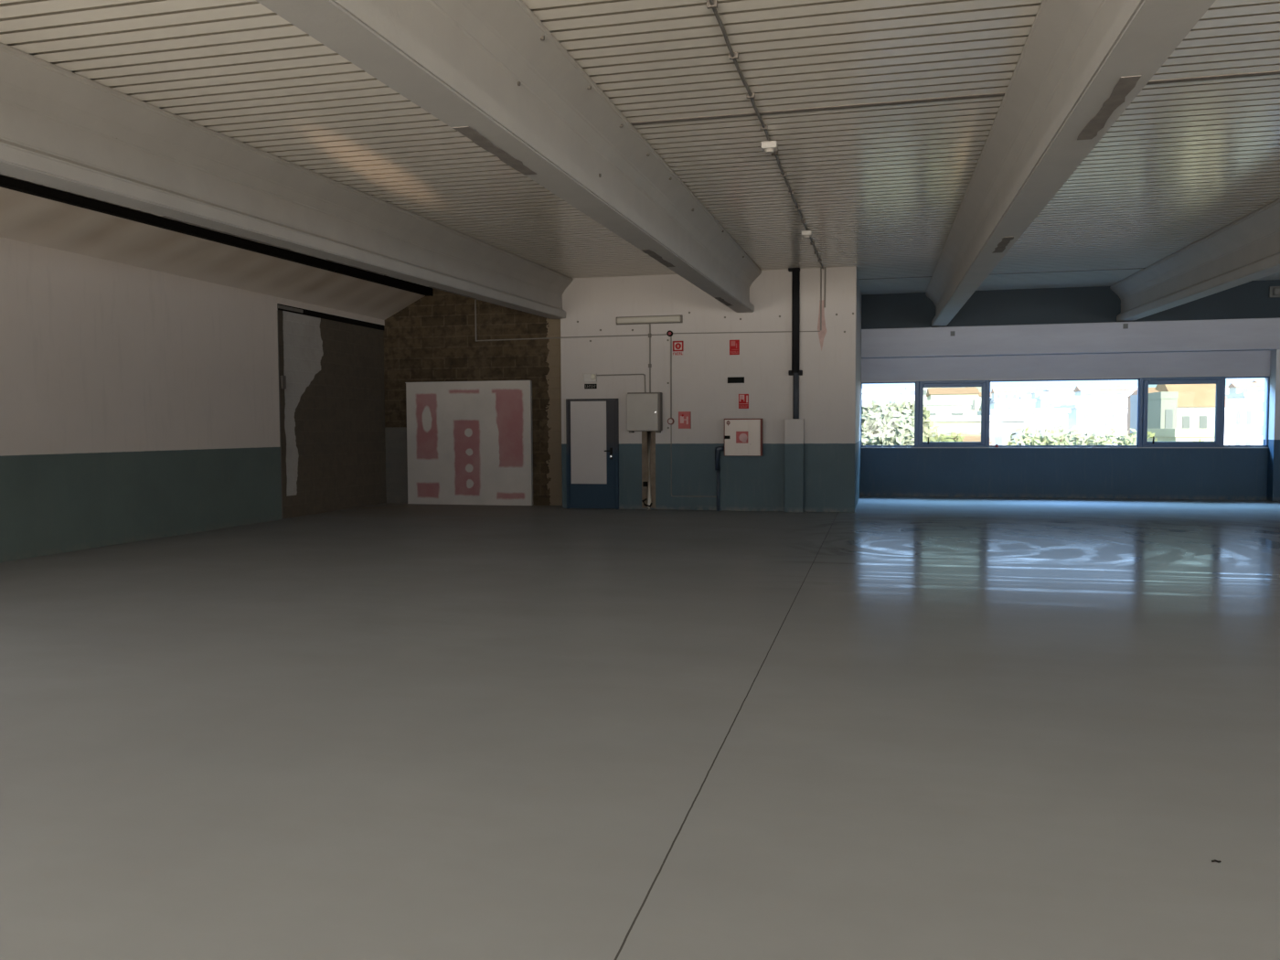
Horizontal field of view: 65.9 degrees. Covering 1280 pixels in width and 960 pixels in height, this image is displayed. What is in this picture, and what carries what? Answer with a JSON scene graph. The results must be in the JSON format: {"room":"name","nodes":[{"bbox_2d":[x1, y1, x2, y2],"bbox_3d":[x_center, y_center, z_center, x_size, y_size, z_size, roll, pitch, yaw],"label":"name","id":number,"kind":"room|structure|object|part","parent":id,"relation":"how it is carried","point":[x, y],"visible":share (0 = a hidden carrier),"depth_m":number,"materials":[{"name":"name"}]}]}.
{"room":"empty warehouse","nodes":[
{"label":"empty warehouse","id":0,"kind":"room"},
{"bbox_2d":[0,174,386,562],"bbox_3d":[-8.331,-1.320,7.841,0.300,4.900,26.020,0,3,14],"label":"wall","id":1,"kind":"structure","parent":0,"point":[137,403],"depth_m":13.92,"materials":[{"name":"paint"}]},
{"bbox_2d":[277,310,283,518],"bbox_3d":[-6.057,-1.094,16.601,0.028,3.480,0.024,0,3,14],"label":"bead","id":2,"kind":"object","parent":1,"relation":"attached to","point":[277,311],"visible":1,"depth_m":16.59,"materials":[{"name":"grey"}]},
{"bbox_2d":[279,375,286,388],"bbox_3d":[-6.029,-1.648,16.673,0.060,0.220,0.090,0,3,14],"label":"switch box","id":3,"kind":"object","parent":1,"relation":"attached to","point":[282,378],"visible":1,"depth_m":16.64,"materials":[{"name":"grey plastic"}]},
{"bbox_2d":[277,303,384,330],"bbox_3d":[-5.760,-2.997,18.337,0.275,0.100,3.705,0,3,14],"label":"lintel","id":4,"kind":"object","parent":1,"relation":"attached to","point":[306,312],"visible":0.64,"depth_m":18.27,"materials":[{"name":"black"}]},
{"bbox_2d":[277,304,303,312],"bbox_3d":[-5.966,-2.924,16.884,0.010,0.055,0.720,0,3,14],"label":"metal strip","id":5,"kind":"object","parent":4,"relation":"attached to","point":[279,305],"visible":1,"depth_m":16.86,"materials":[{"name":"grey metal"}]},
{"bbox_2d":[0,186,425,319],"bbox_3d":[-7.782,-2.818,7.474,0.976,0.497,25.720,0,3,14],"label":"ceiling","id":6,"kind":"structure","parent":0,"point":[25,218],"depth_m":13.59,"materials":[{"name":"white metal"}]},
{"bbox_2d":[0,175,433,296],"bbox_3d":[-7.205,-2.912,7.491,0.125,0.546,25.395,0,3,14],"label":"beam","id":7,"kind":"structure","parent":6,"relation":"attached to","point":[5,182],"depth_m":13.08,"materials":[{"name":"black metal"}]},
{"bbox_2d":[383,275,562,505],"bbox_3d":[-3.382,-1.965,19.856,4.236,4.900,0.300,0,3,14],"label":"wall","id":8,"kind":"structure","parent":0,"point":[432,338],"depth_m":19.65,"materials":[{"name":"brown brick"}]},
{"bbox_2d":[405,380,533,505],"bbox_3d":[-3.421,-0.735,19.715,2.665,2.457,0.093,0,3,14],"label":"panel","id":9,"kind":"object","parent":8,"relation":"attached to","point":[469,442],"visible":1,"depth_m":19.66,"materials":[{"name":"grey paper"}]},
{"bbox_2d":[474,298,476,341],"bbox_3d":[-3.259,-3.269,19.586,0.028,1.030,0.027,0,3,14],"label":"conduit","id":10,"kind":"object","parent":8,"relation":"attached to","point":[474,299],"visible":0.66,"depth_m":19.58,"materials":[{"name":"grey"}]},
{"bbox_2d":[476,337,560,341],"bbox_3d":[-2.324,-2.764,19.385,1.910,0.038,0.024,0,3,14],"label":"conduit","id":11,"kind":"object","parent":8,"relation":"attached to","point":[541,337],"visible":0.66,"depth_m":19.39,"materials":[{"name":"grey"}]},
{"bbox_2d":[0,495,1279,959],"bbox_3d":[3.196,1.236,7.280,23.006,0.250,30.110,0,3,14],"label":"floor","id":12,"kind":"structure","parent":0,"point":[894,727],"depth_m":4.79,"materials":[{"name":"concrete"}]},
{"bbox_2d":[1262,349,1279,501],"bbox_3d":[15.115,-1.081,19.360,4.980,3.020,0.600,0,3,14],"label":"wall pier","id":13,"kind":"object","parent":12,"relation":"on","point":[1274,411],"visible":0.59,"depth_m":19.71,"materials":[{"name":"paint"}]},
{"bbox_2d":[0,0,1279,294],"bbox_3d":[3.707,-3.008,6.942,21.320,0.703,30.132,0,3,14],"label":"ceiling","id":14,"kind":"structure","parent":0,"point":[880,191],"depth_m":8.40,"materials":[{"name":"white metal"}]},
{"bbox_2d":[0,42,573,319],"bbox_3d":[-4.468,-2.501,6.540,0.580,1.274,24.839,0,3,14],"label":"concrete beam","id":15,"kind":"structure","parent":14,"relation":"attached to","point":[60,128],"depth_m":8.85,"materials":[{"name":"grey concrete"}]},
{"bbox_2d":[256,0,761,312],"bbox_3d":[-1.036,-2.473,5.706,0.585,1.274,24.839,0,3,14],"label":"concrete beam","id":16,"kind":"structure","parent":14,"relation":"attached to","point":[490,70],"depth_m":6.52,"materials":[{"name":"grey concrete"}]},
{"bbox_2d":[706,0,823,269],"bbox_3d":[0.884,-2.993,7.778,0.060,0.455,19.821,0,3,14],"label":"conduit","id":17,"kind":"object","parent":14,"relation":"attached to","point":[710,4],"visible":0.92,"depth_m":7.66,"materials":[{"name":"grey metal"}]},
{"bbox_2d":[760,140,778,153],"bbox_3d":[1.179,-3.024,8.993,0.140,0.088,0.140,0,3,14],"label":"smoke detector","id":18,"kind":"object","parent":17,"relation":"attached to","point":[768,146],"visible":1,"depth_m":8.93,"materials":[{"name":"grey plastic"}]},
{"bbox_2d":[801,230,811,238],"bbox_3d":[2.288,-3.367,13.548,0.140,0.088,0.140,0,3,14],"label":"smoke detector","id":19,"kind":"object","parent":17,"relation":"attached to","point":[806,234],"visible":1,"depth_m":13.49,"materials":[{"name":"grey plastic"}]},
{"bbox_2d":[630,70,1279,125],"bbox_3d":[7.015,-2.997,6.750,14.600,0.010,0.070,0,3,14],"label":"trim","id":20,"kind":"structure","parent":14,"relation":"attached to","point":[1277,72],"depth_m":7.94,"materials":[{"name":"metal"}]},
{"bbox_2d":[925,0,1215,326],"bbox_3d":[2.990,-2.611,7.074,0.580,1.372,29.408,0,3,14],"label":"concrete beam","id":21,"kind":"structure","parent":14,"relation":"attached to","point":[1081,64],"depth_m":6.65,"materials":[{"name":"white concrete"}]},
{"bbox_2d":[1109,198,1279,321],"bbox_3d":[6.570,-2.582,6.204,0.580,1.372,29.408,0,3,14],"label":"concrete beam","id":22,"kind":"structure","parent":14,"relation":"attached to","point":[1246,250],"depth_m":14.81,"materials":[{"name":"white concrete"}]},
{"bbox_2d":[560,266,861,512],"bbox_3d":[1.735,-2.017,20.417,5.444,4.900,4.969,0,3,14],"label":"wall","id":23,"kind":"structure","parent":0,"point":[830,381],"depth_m":17.97,"materials":[{"name":"paint"}]},
{"bbox_2d":[583,373,597,382],"bbox_3d":[-0.938,-1.914,18.468,0.250,0.170,0.084,0,3,14],"label":"emergency light","id":24,"kind":"object","parent":23,"relation":"attached to","point":[587,377],"visible":1,"depth_m":18.45,"materials":[{"name":"grey plastic"}]},
{"bbox_2d":[584,384,597,388],"bbox_3d":[-0.926,-1.755,18.511,0.235,0.093,0.013,0,3,14],"label":"plate","id":25,"kind":"object","parent":23,"relation":"attached to","point":[586,386],"visible":1,"depth_m":18.50,"materials":[{"name":"black plastic"}]},
{"bbox_2d":[565,398,618,509],"bbox_3d":[-0.901,-0.488,18.521,1.010,2.065,0.111,0,3,14],"label":"door","id":26,"kind":"structure","parent":23,"relation":"in","point":[592,424],"depth_m":18.52,"materials":[{"name":"paint"}]},
{"bbox_2d":[564,399,565,443],"bbox_3d":[-1.409,-1.103,18.654,0.040,0.836,0.029,0,3,14],"label":"strip","id":27,"kind":"object","parent":26,"relation":"attached to","point":[564,400],"visible":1,"depth_m":18.64,"materials":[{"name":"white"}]},
{"bbox_3d":[-0.965,-0.701,18.534,0.695,1.550,0.013,0,3,14],"label":"white panel","id":28,"kind":"part","parent":26,"relation":"part of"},
{"bbox_3d":[-0.593,-0.492,18.426,0.148,0.220,0.072,0,3,14],"label":"handle","id":29,"kind":"part","parent":26,"relation":"part of","materials":[{"name":"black metal"}]},
{"bbox_2d":[560,333,666,338],"bbox_3d":[-0.495,-2.674,18.350,2.065,0.021,0.020,0,3,14],"label":"conduit","id":30,"kind":"object","parent":23,"relation":"attached to","point":[660,334],"visible":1,"depth_m":18.34,"materials":[{"name":"grey"}]},
{"bbox_2d":[596,373,645,392],"bbox_3d":[-0.351,-1.794,18.360,0.944,0.347,0.028,0,3,14],"label":"conduit","id":31,"kind":"object","parent":23,"relation":"attached to","point":[613,374],"visible":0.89,"depth_m":18.33,"materials":[{"name":"grey"}]},
{"bbox_2d":[626,392,662,432],"bbox_3d":[0.082,-1.238,18.178,0.630,0.740,0.235,0,3,14],"label":"electrical box","id":32,"kind":"object","parent":23,"relation":"attached to","point":[644,410],"visible":1,"depth_m":18.08,"materials":[{"name":"grey metal"}]},
{"bbox_2d":[641,431,652,510],"bbox_3d":[0.143,-0.175,18.282,0.220,1.455,0.105,2,3,32],"label":"pipe","id":33,"kind":"object","parent":23,"relation":"attached to","point":[645,484],"visible":1,"depth_m":18.27,"materials":[{"name":"beige plastic"}]},
{"bbox_2d":[641,431,655,508],"bbox_3d":[0.164,-0.193,18.337,0.260,1.425,0.006,0,3,14],"label":"strip","id":34,"kind":"object","parent":23,"relation":"attached to","point":[645,450],"visible":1,"depth_m":18.33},
{"bbox_2d":[616,314,682,324],"bbox_3d":[0.159,-2.941,18.142,1.250,0.145,0.094,0,3,14],"label":"strip light","id":35,"kind":"object","parent":23,"relation":"attached to","point":[650,319],"visible":1,"depth_m":18.10,"materials":[{"name":"grey plastic"}]},
{"bbox_2d":[649,324,650,392],"bbox_3d":[0.182,-2.241,18.204,0.030,1.250,0.028,0,3,14],"label":"conduit","id":36,"kind":"object","parent":23,"relation":"attached to","point":[649,325],"visible":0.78,"depth_m":18.19,"materials":[{"name":"grey"}]},
{"bbox_2d":[666,330,672,336],"bbox_3d":[0.546,-2.680,18.079,0.110,0.110,0.059,0,3,14],"label":"junction box","id":37,"kind":"object","parent":23,"relation":"attached to","point":[669,333],"visible":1,"depth_m":18.06,"materials":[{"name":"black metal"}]},
{"bbox_2d":[667,417,674,424],"bbox_3d":[0.565,-1.079,18.159,0.124,0.124,0.061,0,3,14],"label":"junction box","id":38,"kind":"object","parent":23,"relation":"attached to","point":[670,421],"visible":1,"depth_m":18.13,"materials":[{"name":"grey plastic"}]},
{"bbox_2d":[670,336,671,417],"bbox_3d":[0.568,-1.879,18.134,0.028,1.490,0.027,0,3,14],"label":"conduit","id":39,"kind":"object","parent":23,"relation":"attached to","point":[670,336],"visible":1,"depth_m":18.12,"materials":[{"name":"grey"}]},
{"bbox_2d":[672,341,683,355],"bbox_3d":[0.699,-2.411,18.081,0.198,0.267,0.012,0,3,14],"label":"sign","id":40,"kind":"object","parent":23,"relation":"attached to","point":[677,346],"visible":1,"depth_m":18.07,"materials":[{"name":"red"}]},
{"bbox_2d":[678,411,691,428],"bbox_3d":[0.817,-1.094,18.120,0.231,0.322,0.015,0,3,14],"label":"sign","id":41,"kind":"object","parent":23,"relation":"attached to","point":[684,417],"visible":1,"depth_m":18.12,"materials":[{"name":"red plastic"}]},
{"bbox_2d":[670,424,716,497],"bbox_3d":[0.980,-0.356,18.114,0.851,1.334,0.021,0,3,14],"label":"cable","id":42,"kind":"object","parent":23,"relation":"attached to","point":[670,424],"visible":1,"depth_m":18.20,"materials":[{"name":"grey plastic"}]},
{"bbox_2d":[714,446,724,511],"bbox_3d":[1.450,-0.028,17.970,0.181,1.182,0.107,0,3,14],"label":"pipe","id":43,"kind":"object","parent":23,"relation":"attached to","point":[718,449],"visible":1,"depth_m":17.95,"materials":[{"name":"grey metal"}]},
{"bbox_2d":[729,340,739,354],"bbox_3d":[1.706,-2.395,17.837,0.180,0.271,0.012,0,3,14],"label":"sign","id":44,"kind":"object","parent":23,"relation":"attached to","point":[734,345],"visible":1,"depth_m":17.83,"materials":[{"name":"red plastic"}]},
{"bbox_2d":[727,376,744,383],"bbox_3d":[1.734,-1.806,17.860,0.300,0.107,0.014,0,3,14],"label":"plate","id":45,"kind":"object","parent":23,"relation":"attached to","point":[735,379],"visible":1,"depth_m":17.85,"materials":[{"name":"black plastic"}]},
{"bbox_2d":[724,418,762,456],"bbox_3d":[1.859,-0.770,17.789,0.685,0.670,0.199,0,3,14],"label":"cabinet","id":46,"kind":"object","parent":23,"relation":"attached to","point":[742,437],"visible":1,"depth_m":17.70,"materials":[{"name":"white metal"}]},
{"bbox_3d":[1.834,-0.766,17.716,0.220,0.210,0.010,0,3,14],"label":"window panel","id":47,"kind":"part","parent":46,"relation":"part of","materials":[{"name":"red plastic"}]},
{"bbox_2d":[738,394,748,408],"bbox_3d":[1.873,-1.422,17.847,0.183,0.265,0.013,0,3,14],"label":"sign","id":48,"kind":"object","parent":23,"relation":"attached to","point":[743,399],"visible":1,"depth_m":17.84,"materials":[{"name":"red plastic"}]},
{"bbox_2d":[672,330,820,333],"bbox_3d":[1.894,-2.656,17.775,2.650,0.049,0.018,0,3,14],"label":"conduit","id":49,"kind":"object","parent":23,"relation":"attached to","point":[775,331],"visible":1,"depth_m":17.77,"materials":[{"name":"grey metal"}]},
{"bbox_2d":[784,418,804,512],"bbox_3d":[2.753,-0.255,17.619,0.334,1.660,0.159,0,3,14],"label":"cover","id":50,"kind":"object","parent":23,"relation":"attached to","point":[794,428],"depth_m":17.54,"materials":[{"name":"paint"}]},
{"bbox_2d":[788,267,802,418],"bbox_3d":[2.753,-2.410,17.505,0.250,2.655,0.160,0,3,14],"label":"downpipe","id":51,"kind":"object","parent":23,"relation":"attached to","point":[794,372],"visible":1,"depth_m":17.44,"materials":[{"name":"black plastic"}]},
{"bbox_2d":[820,267,821,330],"bbox_3d":[3.191,-3.188,17.424,0.026,1.095,0.025,0,3,14],"label":"conduit","id":52,"kind":"object","parent":23,"relation":"attached to","point":[820,268],"visible":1,"depth_m":17.42,"materials":[{"name":"grey"}]},
{"bbox_2d":[817,299,826,351],"bbox_3d":[3.217,-2.722,17.458,0.170,0.900,0.005,0,3,14],"label":"plaster patch","id":53,"kind":"object","parent":23,"relation":"attached to","point":[821,335],"visible":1,"depth_m":17.45,"materials":[{"name":"paint"}]},
{"bbox_2d":[823,267,825,307],"bbox_3d":[3.259,-3.387,17.397,0.026,0.695,0.025,0,3,14],"label":"conduit","id":54,"kind":"object","parent":23,"relation":"attached to","point":[825,268],"visible":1,"depth_m":17.39,"materials":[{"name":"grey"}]},
{"bbox_2d":[858,267,1145,279],"bbox_3d":[6.524,-3.846,18.470,21.100,0.010,0.070,0,3,14],"label":"trim","id":55,"kind":"structure","parent":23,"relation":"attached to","point":[1134,268],"depth_m":18.29,"materials":[{"name":"metal"}]},
{"bbox_2d":[861,447,1268,447],"bbox_3d":[8.786,-0.685,20.910,8.026,0.020,0.050,0,3,14],"label":"window sill","id":56,"kind":"structure","parent":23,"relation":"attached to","point":[861,447],"depth_m":20.84,"materials":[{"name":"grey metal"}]},
{"bbox_2d":[860,447,1268,500],"bbox_3d":[8.826,-0.169,21.093,8.046,1.074,0.300,0,3,14],"label":"wall","id":57,"kind":"structure","parent":0,"point":[1232,474],"depth_m":20.89,"materials":[{"name":"paint"}]},
{"bbox_2d":[860,381,916,447],"bbox_3d":[5.458,-1.439,21.742,1.167,1.426,0.060,0,3,14],"label":"window","id":58,"kind":"structure","parent":57,"relation":"in","point":[910,381],"depth_m":21.73,"materials":[{"name":"blue metal"}]},
{"bbox_2d":[915,380,989,447],"bbox_3d":[6.751,-1.426,21.381,1.515,1.446,0.170,0,3,14],"label":"window","id":59,"kind":"structure","parent":57,"relation":"in","point":[984,384],"depth_m":21.34,"materials":[{"name":"blue metal"}]},
{"bbox_2d":[988,378,1139,447],"bbox_3d":[8.933,-1.411,20.898,2.955,1.426,0.060,0,3,14],"label":"window","id":60,"kind":"structure","parent":57,"relation":"in","point":[1136,445],"depth_m":20.82,"materials":[{"name":"blue metal"}]},
{"bbox_2d":[861,374,1269,447],"bbox_3d":[8.786,-1.419,20.887,8.026,1.466,0.170,0,3,14],"label":"window","id":61,"kind":"structure","parent":57,"relation":"in","point":[1220,381],"depth_m":20.31,"materials":[{"name":"blue metal"}]},
{"bbox_3d":[8.781,-2.142,20.842,8.026,0.018,0.035,0,3,14],"label":"window head rail","id":62,"kind":"part","parent":61,"relation":"part of","materials":[{"name":"metal"}]},
{"bbox_2d":[1223,376,1269,447],"bbox_3d":[12.305,-1.383,20.079,0.816,1.426,0.060,0,3,14],"label":"window","id":63,"kind":"structure","parent":57,"relation":"in","point":[1267,395],"depth_m":20.02,"materials":[{"name":"blue metal"}]},
{"bbox_2d":[860,317,1279,358],"bbox_3d":[11.197,-2.931,20.215,13.026,0.620,0.600,0,3,14],"label":"beam","id":64,"kind":"structure","parent":0,"point":[1245,334],"depth_m":20.44,"materials":[{"name":"white paint"}]},
{"bbox_2d":[1122,323,1128,329],"bbox_3d":[9.928,-3.144,20.196,0.090,0.100,0.010,0,3,14],"label":"plate","id":65,"kind":"object","parent":64,"relation":"attached to","point":[1125,325],"visible":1,"depth_m":20.19,"materials":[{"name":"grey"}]},
{"bbox_2d":[861,279,1279,382],"bbox_3d":[11.231,-3.308,20.341,13.026,2.400,0.300,0,3,14],"label":"wall","id":66,"kind":"structure","parent":0,"point":[1251,299],"depth_m":20.79,"materials":[{"name":"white paint"}]},
{"bbox_2d":[1269,286,1279,298],"bbox_3d":[13.232,-3.760,19.613,1.300,0.220,0.119,0,3,14],"label":"strip light","id":67,"kind":"object","parent":66,"relation":"attached to","point":[1274,291],"visible":1,"depth_m":19.73,"materials":[{"name":"grey"}]},
{"bbox_2d":[1272,287,1279,295],"bbox_3d":[13.226,-3.758,19.585,1.200,0.160,0.060,0,3,14],"label":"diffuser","id":68,"kind":"object","parent":67,"relation":"attached to","point":[1275,290],"depth_m":19.69,"materials":[{"name":"grey"}]},
{"label":"outside","id":69,"kind":"structure","parent":0,"visible":0},
{"bbox_3d":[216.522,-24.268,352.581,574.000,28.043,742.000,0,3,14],"label":"ground","id":70,"kind":"structure","parent":69,"visible":0},
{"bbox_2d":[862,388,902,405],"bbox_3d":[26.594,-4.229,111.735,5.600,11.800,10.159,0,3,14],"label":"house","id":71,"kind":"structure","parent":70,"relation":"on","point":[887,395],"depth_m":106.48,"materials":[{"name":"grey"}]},
{"bbox_2d":[888,386,905,390],"bbox_3d":[132.002,-41.994,490.786,16.258,7.933,11.066,0,3,14],"label":"house","id":72,"kind":"structure","parent":70,"relation":"on","point":[902,388],"depth_m":486.25,"materials":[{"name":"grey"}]},
{"bbox_2d":[861,399,935,445],"bbox_3d":[9.833,1.679,40.915,4.765,10.003,5.018,2,4,34],"label":"tree","id":73,"kind":"object","parent":70,"relation":"on","point":[883,423],"visible":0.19,"depth_m":39.35,"materials":[{"name":"green plant"}]},
{"bbox_2d":[900,390,905,404],"bbox_3d":[81.689,-23.866,299.492,12.447,6.856,8.142,0,3,14],"label":"house","id":74,"kind":"structure","parent":70,"relation":"on","point":[902,396],"depth_m":296.37,"materials":[{"name":"ceramic"}]},
{"bbox_2d":[904,385,927,402],"bbox_3d":[76.150,-20.965,265.914,9.403,8.378,9.254,0,3,14],"label":"house","id":75,"kind":"structure","parent":70,"relation":"on","point":[910,390],"depth_m":262.25,"materials":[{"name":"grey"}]},
{"bbox_2d":[927,425,941,441],"bbox_3d":[12.313,1.725,45.587,3.633,9.204,3.529,0,3,14],"label":"tree","id":76,"kind":"object","parent":70,"relation":"on","point":[930,435],"visible":0.02,"depth_m":44.90,"materials":[{"name":"green plant"}]},
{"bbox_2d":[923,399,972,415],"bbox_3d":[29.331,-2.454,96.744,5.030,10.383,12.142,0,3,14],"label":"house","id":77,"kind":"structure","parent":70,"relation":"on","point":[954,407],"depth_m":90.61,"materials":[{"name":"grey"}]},
{"bbox_2d":[933,431,964,441],"bbox_3d":[14.708,1.887,48.059,2.758,8.482,2.716,0,3,14],"label":"tree","id":78,"kind":"object","parent":70,"relation":"on","point":[944,438],"visible":0.06,"depth_m":47.54,"materials":[{"name":"green plant"}]},
{"bbox_2d":[926,387,980,415],"bbox_3d":[40.606,-5.800,128.935,6.034,12.470,10.342,0,3,14],"label":"house","id":79,"kind":"structure","parent":70,"relation":"on","point":[933,393],"depth_m":124.24,"materials":[{"name":"ceramic"}]},
{"bbox_2d":[950,434,992,445],"bbox_3d":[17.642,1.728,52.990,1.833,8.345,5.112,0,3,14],"label":"house","id":80,"kind":"structure","parent":70,"relation":"on","point":[967,437],"depth_m":51.52,"materials":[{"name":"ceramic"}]},
{"bbox_2d":[965,386,981,392],"bbox_3d":[142.115,-35.961,418.092,7.887,9.748,7.956,0,3,14],"label":"house","id":81,"kind":"structure","parent":70,"relation":"on","point":[977,388],"depth_m":414.19,"materials":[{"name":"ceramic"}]},
{"bbox_2d":[928,415,1027,445],"bbox_3d":[23.652,-0.016,71.437,6.696,9.183,10.190,0,3,14],"label":"house","id":82,"kind":"structure","parent":70,"relation":"on","point":[1001,427],"depth_m":66.24,"materials":[{"name":"grey paint"}]},
{"bbox_2d":[979,392,991,408],"bbox_3d":[112.683,-25.437,320.246,15.436,6.118,10.877,0,3,14],"label":"house","id":83,"kind":"structure","parent":70,"relation":"on","point":[979,392],"depth_m":316.10,"materials":[{"name":"ceramic"}]},
{"bbox_2d":[991,387,1019,400],"bbox_3d":[113.448,-24.929,307.283,7.430,7.473,9.319,0,3,14],"label":"house","id":84,"kind":"structure","parent":70,"relation":"on","point":[997,393],"depth_m":303.40,"materials":[{"name":"ceramic"}]},
{"bbox_2d":[990,398,1036,409],"bbox_3d":[54.900,-7.001,146.952,5.735,9.653,12.162,0,3,14],"label":"house","id":85,"kind":"structure","parent":70,"relation":"on","point":[994,403],"depth_m":140.99,"materials":[{"name":"grey"}]},
{"bbox_2d":[976,408,1070,445],"bbox_3d":[38.653,-2.360,100.634,7.080,9.508,14.200,0,3,14],"label":"house","id":86,"kind":"structure","parent":70,"relation":"on","point":[1037,418],"depth_m":93.48,"materials":[{"name":"grey paint"}]},
{"bbox_2d":[1006,422,1083,445],"bbox_3d":[19.189,1.694,46.976,3.885,8.941,3.933,0,3,14],"label":"tree","id":87,"kind":"object","parent":70,"relation":"on","point":[1056,438],"visible":0.1,"depth_m":46.47,"materials":[{"name":"green plant"}]},
{"bbox_2d":[1030,391,1066,397],"bbox_3d":[123.309,-23.270,298.544,8.923,6.623,8.305,0,3,14],"label":"house","id":88,"kind":"structure","parent":70,"relation":"on","point":[1034,394],"depth_m":294.78,"materials":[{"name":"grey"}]},
{"bbox_2d":[1043,388,1074,393],"bbox_3d":[160.817,-29.961,372.151,15.385,8.157,10.741,0,3,14],"label":"house","id":89,"kind":"structure","parent":70,"relation":"on","point":[1072,389],"depth_m":367.49,"materials":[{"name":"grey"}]},
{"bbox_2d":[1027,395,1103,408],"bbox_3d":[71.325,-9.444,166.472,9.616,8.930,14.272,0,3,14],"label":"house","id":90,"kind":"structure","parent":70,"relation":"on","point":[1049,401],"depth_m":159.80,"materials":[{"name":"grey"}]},
{"bbox_2d":[1065,393,1074,395],"bbox_3d":[146.688,-26.725,342.542,15.382,6.549,9.462,0,3,14],"label":"house","id":91,"kind":"structure","parent":70,"relation":"on","point":[1066,394],"depth_m":337.76,"materials":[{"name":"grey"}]},
{"bbox_2d":[1063,428,1105,445],"bbox_3d":[23.677,1.457,53.194,3.050,8.450,2.998,0,3,14],"label":"tree","id":92,"kind":"object","parent":70,"relation":"on","point":[1082,440],"visible":0.09,"depth_m":52.43,"materials":[{"name":"green plant"}]},
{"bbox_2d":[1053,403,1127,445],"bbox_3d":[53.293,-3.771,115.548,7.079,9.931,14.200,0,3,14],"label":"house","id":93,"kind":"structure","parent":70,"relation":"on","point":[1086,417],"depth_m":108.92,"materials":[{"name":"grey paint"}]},
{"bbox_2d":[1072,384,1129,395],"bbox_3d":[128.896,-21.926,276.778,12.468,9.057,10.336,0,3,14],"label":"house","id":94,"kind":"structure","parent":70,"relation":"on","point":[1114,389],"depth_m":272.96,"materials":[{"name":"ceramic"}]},
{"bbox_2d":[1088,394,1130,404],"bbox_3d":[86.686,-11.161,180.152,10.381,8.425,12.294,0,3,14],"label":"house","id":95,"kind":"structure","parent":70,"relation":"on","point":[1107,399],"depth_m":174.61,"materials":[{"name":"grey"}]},
{"bbox_2d":[1080,426,1156,445],"bbox_3d":[23.236,1.723,48.112,4.657,8.650,4.753,0,3,14],"label":"tree","id":96,"kind":"object","parent":70,"relation":"on","point":[1125,437],"visible":0.09,"depth_m":47.91,"materials":[{"name":"green plant"}]},
{"bbox_2d":[1127,388,1137,394],"bbox_3d":[183.526,-30.809,378.473,13.394,8.484,9.715,0,3,14],"label":"house","id":97,"kind":"structure","parent":70,"relation":"on","point":[1131,390],"depth_m":374.05,"materials":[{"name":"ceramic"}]},
{"bbox_2d":[1127,389,1160,440],"bbox_3d":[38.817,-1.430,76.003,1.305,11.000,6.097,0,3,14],"label":"house","id":98,"kind":"structure","parent":70,"relation":"on","point":[1149,390],"depth_m":78.19,"materials":[{"name":"ceramic"}]},
{"bbox_2d":[1130,391,1178,445],"bbox_3d":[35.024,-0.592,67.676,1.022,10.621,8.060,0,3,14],"label":"house","id":99,"kind":"structure","parent":70,"relation":"on","point":[1162,407],"depth_m":63.98,"materials":[{"name":"grey paint"}]},
{"bbox_2d":[1147,428,1215,441],"bbox_3d":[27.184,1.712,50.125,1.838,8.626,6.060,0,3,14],"label":"house","id":100,"kind":"structure","parent":70,"relation":"on","point":[1161,434],"depth_m":47.15,"materials":[{"name":"grey paint"}]},
{"bbox_2d":[1154,384,1231,445],"bbox_3d":[44.804,-2.420,81.204,3.875,12.184,9.219,0,3,14],"label":"house","id":101,"kind":"structure","parent":70,"relation":"on","point":[1196,402],"depth_m":77.01,"materials":[{"name":"ceramic"}]},
{"bbox_2d":[1225,385,1228,394],"bbox_3d":[225.353,-31.797,376.585,13.935,7.719,8.314,0,3,14],"label":"house","id":102,"kind":"structure","parent":70,"relation":"on","point":[1226,387],"depth_m":373.46,"materials":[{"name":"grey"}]},
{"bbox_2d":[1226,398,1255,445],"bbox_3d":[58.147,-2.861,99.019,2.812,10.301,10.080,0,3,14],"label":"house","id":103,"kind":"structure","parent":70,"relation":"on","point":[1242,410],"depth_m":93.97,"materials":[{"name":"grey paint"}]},
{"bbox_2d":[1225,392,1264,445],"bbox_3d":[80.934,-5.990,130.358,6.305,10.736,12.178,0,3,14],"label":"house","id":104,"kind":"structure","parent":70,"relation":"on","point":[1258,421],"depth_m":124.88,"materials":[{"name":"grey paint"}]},
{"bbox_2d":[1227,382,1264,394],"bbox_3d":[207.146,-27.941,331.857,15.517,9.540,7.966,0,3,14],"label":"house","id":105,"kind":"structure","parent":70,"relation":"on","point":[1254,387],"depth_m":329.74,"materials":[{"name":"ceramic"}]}
]}

